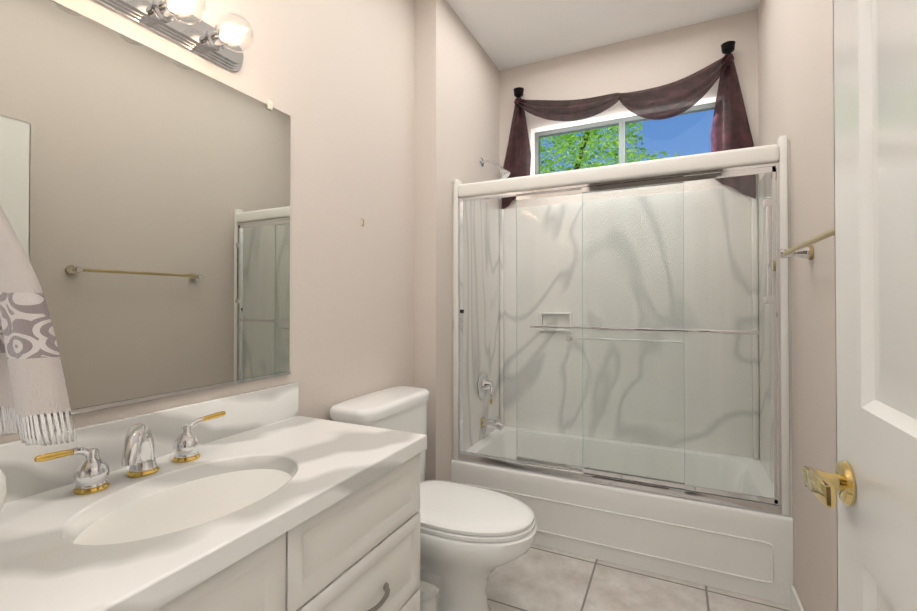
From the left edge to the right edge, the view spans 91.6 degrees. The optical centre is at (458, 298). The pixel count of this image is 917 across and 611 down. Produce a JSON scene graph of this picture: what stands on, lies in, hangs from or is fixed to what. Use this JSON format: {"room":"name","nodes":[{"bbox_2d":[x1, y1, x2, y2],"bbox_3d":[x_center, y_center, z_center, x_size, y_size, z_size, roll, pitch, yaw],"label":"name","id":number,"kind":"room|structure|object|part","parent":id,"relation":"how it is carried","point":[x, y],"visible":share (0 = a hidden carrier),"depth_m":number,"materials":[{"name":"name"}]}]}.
{"room":"bathroom","nodes":[
{"label":"bathroom","id":0,"kind":"room"},
{"bbox_2d":[0,0,499,480],"bbox_3d":[-0.577,-0.195,1.623,0.250,2.840,3.700,0,-1,26],"label":"wall","id":1,"kind":"structure","parent":0,"point":[391,108],"depth_m":1.98,"materials":[{"name":"beige paint"}]},
{"bbox_2d":[0,0,290,419],"bbox_3d":[-0.809,-0.202,1.139,0.011,0.930,0.977,0,-1,26],"label":"mirror","id":2,"kind":"object","parent":1,"relation":"attached to","point":[145,197],"visible":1,"depth_m":1.14,"materials":[{"name":"clear glass"}]},
{"bbox_2d":[94,0,253,71],"bbox_3d":[-0.756,-0.752,1.076,0.165,0.100,0.660,0,-1,26],"label":"sconce","id":3,"kind":"object","parent":1,"relation":"attached to","point":[173,21],"visible":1,"depth_m":1.22,"materials":[{"name":"silver metal"}]},
{"bbox_3d":[-0.731,-0.752,1.066,0.110,0.100,0.535,0,-1,26],"label":"bulb glass","id":4,"kind":"part","parent":3,"relation":"part of","materials":[{"name":"white"}]},
{"bbox_2d":[480,158,509,178],"bbox_3d":[0.232,-0.815,2.792,0.191,0.158,0.076,0,-1,26],"label":"shower head","id":5,"kind":"object","parent":1,"relation":"attached to","point":[504,173],"visible":0.98,"depth_m":2.77},
{"bbox_2d":[516,184,684,480],"bbox_3d":[0.650,0.154,2.147,0.781,1.337,0.028,0,-1,26],"label":"shower door frame panel edge","id":6,"kind":"object","parent":1,"relation":"attached to","point":[582,313],"visible":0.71,"depth_m":2.16,"materials":[{"name":"clear glass"}]},
{"bbox_2d":[461,172,773,498],"bbox_3d":[0.661,0.154,2.142,1.432,1.337,0.022,0,-1,26],"label":"glass shower door","id":7,"kind":"object","parent":1,"relation":"attached to","point":[651,281],"visible":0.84,"depth_m":2.05,"materials":[{"name":"clear glass"}]},
{"bbox_2d":[454,135,789,515],"bbox_3d":[0.661,0.111,2.143,1.506,1.535,0.071,0,-1,26],"label":"shower frame","id":8,"kind":"object","parent":1,"relation":"attached to","point":[760,155],"visible":0.88,"depth_m":1.95,"materials":[{"name":"white"}]},
{"bbox_2d":[447,0,759,70],"bbox_3d":[0.163,-1.658,1.278,1.894,0.080,3.700,0,-1,26],"label":"ceiling","id":9,"kind":"structure","parent":0,"point":[507,34],"depth_m":2.59,"materials":[{"name":"white paint"}]},
{"bbox_2d":[500,9,758,208],"bbox_3d":[1.010,-0.183,2.866,1.524,2.840,0.160,0,-1,26],"label":"wall","id":10,"kind":"structure","parent":0,"point":[653,60],"depth_m":2.76,"materials":[{"name":"beige paint"}]},
{"bbox_2d":[453,141,791,516],"bbox_3d":[0.814,0.127,2.458,1.523,1.509,0.740,0,-1,26],"label":"wall","id":11,"kind":"structure","parent":10,"relation":"attached to","point":[489,289],"depth_m":2.71,"materials":[{"name":"stone"}]},
{"bbox_2d":[477,371,492,403],"bbox_3d":[0.189,0.558,2.800,0.081,0.196,0.172,0,-1,26],"label":"shower valve","id":12,"kind":"object","parent":11,"relation":"attached to","point":[484,385],"visible":1,"depth_m":2.78,"materials":[{"name":"silver metal"}]},
{"bbox_2d":[481,416,503,429],"bbox_3d":[0.216,0.775,2.785,0.141,0.090,0.068,0,-1,26],"label":"tub spout","id":13,"kind":"object","parent":11,"relation":"attached to","point":[493,424],"visible":0.98,"depth_m":2.77,"materials":[{"name":"silver metal"}]},
{"bbox_2d":[540,312,571,331],"bbox_3d":[0.639,0.156,2.928,0.200,0.122,0.028,0,-1,26],"label":"soap dish","id":14,"kind":"object","parent":11,"relation":"attached to","point":[541,323],"depth_m":2.91,"materials":[{"name":"stone"}]},
{"bbox_2d":[535,102,715,174],"bbox_3d":[1.045,-0.958,2.870,1.128,0.388,0.044,0,-1,26],"label":"window frame","id":15,"kind":"structure","parent":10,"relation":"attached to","point":[621,122],"depth_m":2.88,"materials":[{"name":"grey metal"}]},
{"bbox_2d":[540,109,713,173],"bbox_3d":[1.046,-0.958,2.872,1.074,0.334,0.004,0,-1,26],"label":"window","id":16,"kind":"structure","parent":15,"relation":"attached to","point":[618,144],"depth_m":2.89,"materials":[{"name":"clear glass"}]},
{"bbox_2d":[501,41,756,208],"bbox_3d":[0.954,-0.970,2.746,1.485,0.871,0.116,0,-1,26],"label":"valance","id":17,"kind":"object","parent":10,"relation":"attached to","point":[730,129],"visible":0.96,"depth_m":2.58,"materials":[{"name":"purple fabric"}]},
{"bbox_2d":[487,544,791,610],"bbox_3d":[0.163,1.262,1.251,1.894,0.080,3.700,0,-1,26],"label":"floor","id":18,"kind":"structure","parent":0,"point":[535,577],"depth_m":1.87,"materials":[{"name":"tile"}]},
{"bbox_2d":[0,382,426,610],"bbox_3d":[-0.555,0.751,1.016,0.567,0.936,1.020,0,-1,26],"label":"bathroom vanity","id":19,"kind":"object","parent":18,"relation":"on","point":[267,499],"visible":1,"depth_m":0.96,"materials":[{"name":"white"}]},
{"bbox_2d":[0,468,6,510],"bbox_3d":[-0.876,0.327,0.780,0.122,0.167,0.122,0,-1,26],"label":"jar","id":20,"kind":"object","parent":19,"relation":"on","point":[3,490],"visible":1,"depth_m":0.81,"materials":[{"name":"white ceramic"}]},
{"bbox_2d":[34,411,225,494],"bbox_3d":[-0.714,0.348,1.042,0.148,0.130,0.410,0,-1,26],"label":"faucet","id":21,"kind":"object","parent":19,"relation":"on","point":[91,476],"depth_m":1.03,"materials":[{"name":"silver metal"}]},
{"bbox_3d":[-0.317,0.840,0.899,0.036,0.332,0.649,0,-1,26],"label":"handle","id":22,"kind":"part","parent":19,"relation":"part of","materials":[{"name":"silver metal"}]},
{"bbox_2d":[419,570,440,610],"bbox_3d":[-0.170,1.076,1.494,0.224,0.294,0.108,0,-1,26],"label":"waste bin","id":23,"kind":"object","parent":18,"relation":"on","point":[428,596],"visible":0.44,"depth_m":1.50,"materials":[{"name":"white"}]},
{"bbox_2d":[329,386,536,610],"bbox_3d":[-0.071,0.821,1.774,0.773,0.810,0.508,0,-1,26],"label":"toilet","id":24,"kind":"object","parent":18,"relation":"on","point":[472,538],"visible":0.5,"depth_m":1.65,"materials":[{"name":"white ceramic"}]},
{"bbox_3d":[0.015,0.816,1.733,0.571,0.044,0.378,0,-1,26],"label":"seat","id":25,"kind":"part","parent":24,"relation":"part of","materials":[{"name":"white plastic"}]},
{"bbox_2d":[451,426,793,605],"bbox_3d":[0.808,1.057,2.438,1.521,0.349,0.762,0,-1,26],"label":"bathtub","id":26,"kind":"object","parent":18,"relation":"on","point":[744,551],"visible":0.69,"depth_m":2.08,"materials":[{"name":"white ceramic"}]},
{"bbox_2d":[458,163,781,514],"bbox_3d":[0.656,0.165,2.132,1.452,1.428,0.115,0,-1,26],"label":"frame rail","id":27,"kind":"object","parent":26,"relation":"on","point":[679,489],"visible":0.96,"depth_m":1.99,"materials":[{"name":"silver metal"}]},
{"bbox_3d":[0.644,1.075,2.099,1.389,0.168,0.007,0,-1,26],"label":"panel","id":28,"kind":"part","parent":26,"relation":"part of","materials":[{"name":"white ceramic"}]},
{"bbox_2d":[758,0,837,610],"bbox_3d":[0.962,-0.202,0.879,0.120,2.840,3.700,0,-1,26],"label":"wall","id":29,"kind":"structure","parent":0,"point":[795,78],"depth_m":1.55,"materials":[{"name":"beige paint"}]},
{"bbox_2d":[791,585,804,610],"bbox_3d":[0.737,1.170,0.552,0.012,0.090,2.697,0,-1,26],"label":"baseboard","id":30,"kind":"structure","parent":29,"relation":"attached to","point":[796,604],"depth_m":1.68,"materials":[{"name":"white paint"}]},
{"bbox_2d":[779,227,834,259],"bbox_3d":[1.018,-0.158,1.240,0.092,0.050,0.710,0,-1,26],"label":"towel rail","id":31,"kind":"object","parent":29,"relation":"attached to","point":[805,249],"visible":0.46,"depth_m":1.46,"materials":[{"name":"gold metal"}]},
{"bbox_2d":[802,0,916,610],"bbox_3d":[0.488,0.186,0.449,0.095,2.033,0.760,0,-1,26],"label":"door","id":32,"kind":"structure","parent":29,"relation":"in","point":[872,479],"depth_m":0.65,"materials":[{"name":"white paint"}]},
{"bbox_3d":[0.593,0.302,0.704,0.060,0.070,0.154,0,-1,26],"label":"handle","id":33,"kind":"part","parent":32,"relation":"part of","materials":[{"name":"gold metal"}]},
{"bbox_3d":[-0.834,-0.205,0.522,0.505,2.840,0.115,0,-1,26],"label":"wall","id":34,"kind":"structure","parent":0,"visible":0},
{"bbox_2d":[0,205,76,445],"bbox_3d":[-0.579,-0.083,0.512,0.416,0.567,0.089,0,-1,26],"label":"towel","id":35,"kind":"object","parent":34,"relation":"attached to","point":[33,391],"visible":1,"depth_m":0.46,"materials":[{"name":"fabric"}]},
{"label":"outside","id":36,"kind":"structure","parent":0,"visible":0},
{"bbox_2d":[574,130,589,169],"bbox_3d":[1.360,0.115,6.258,1.844,5.313,0.665,0,-1,26],"label":"trunk","id":37,"kind":"object","parent":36,"point":[584,145],"depth_m":6.16,"materials":[{"name":"brown plant"}]},
{"bbox_2d":[540,121,682,173],"bbox_3d":[1.354,-1.782,6.277,3.702,2.910,2.396,0,-1,26],"label":"tree","id":38,"kind":"object","parent":37,"relation":"attached to","point":[567,144],"depth_m":5.81,"materials":[{"name":"green plant"}]}
]}

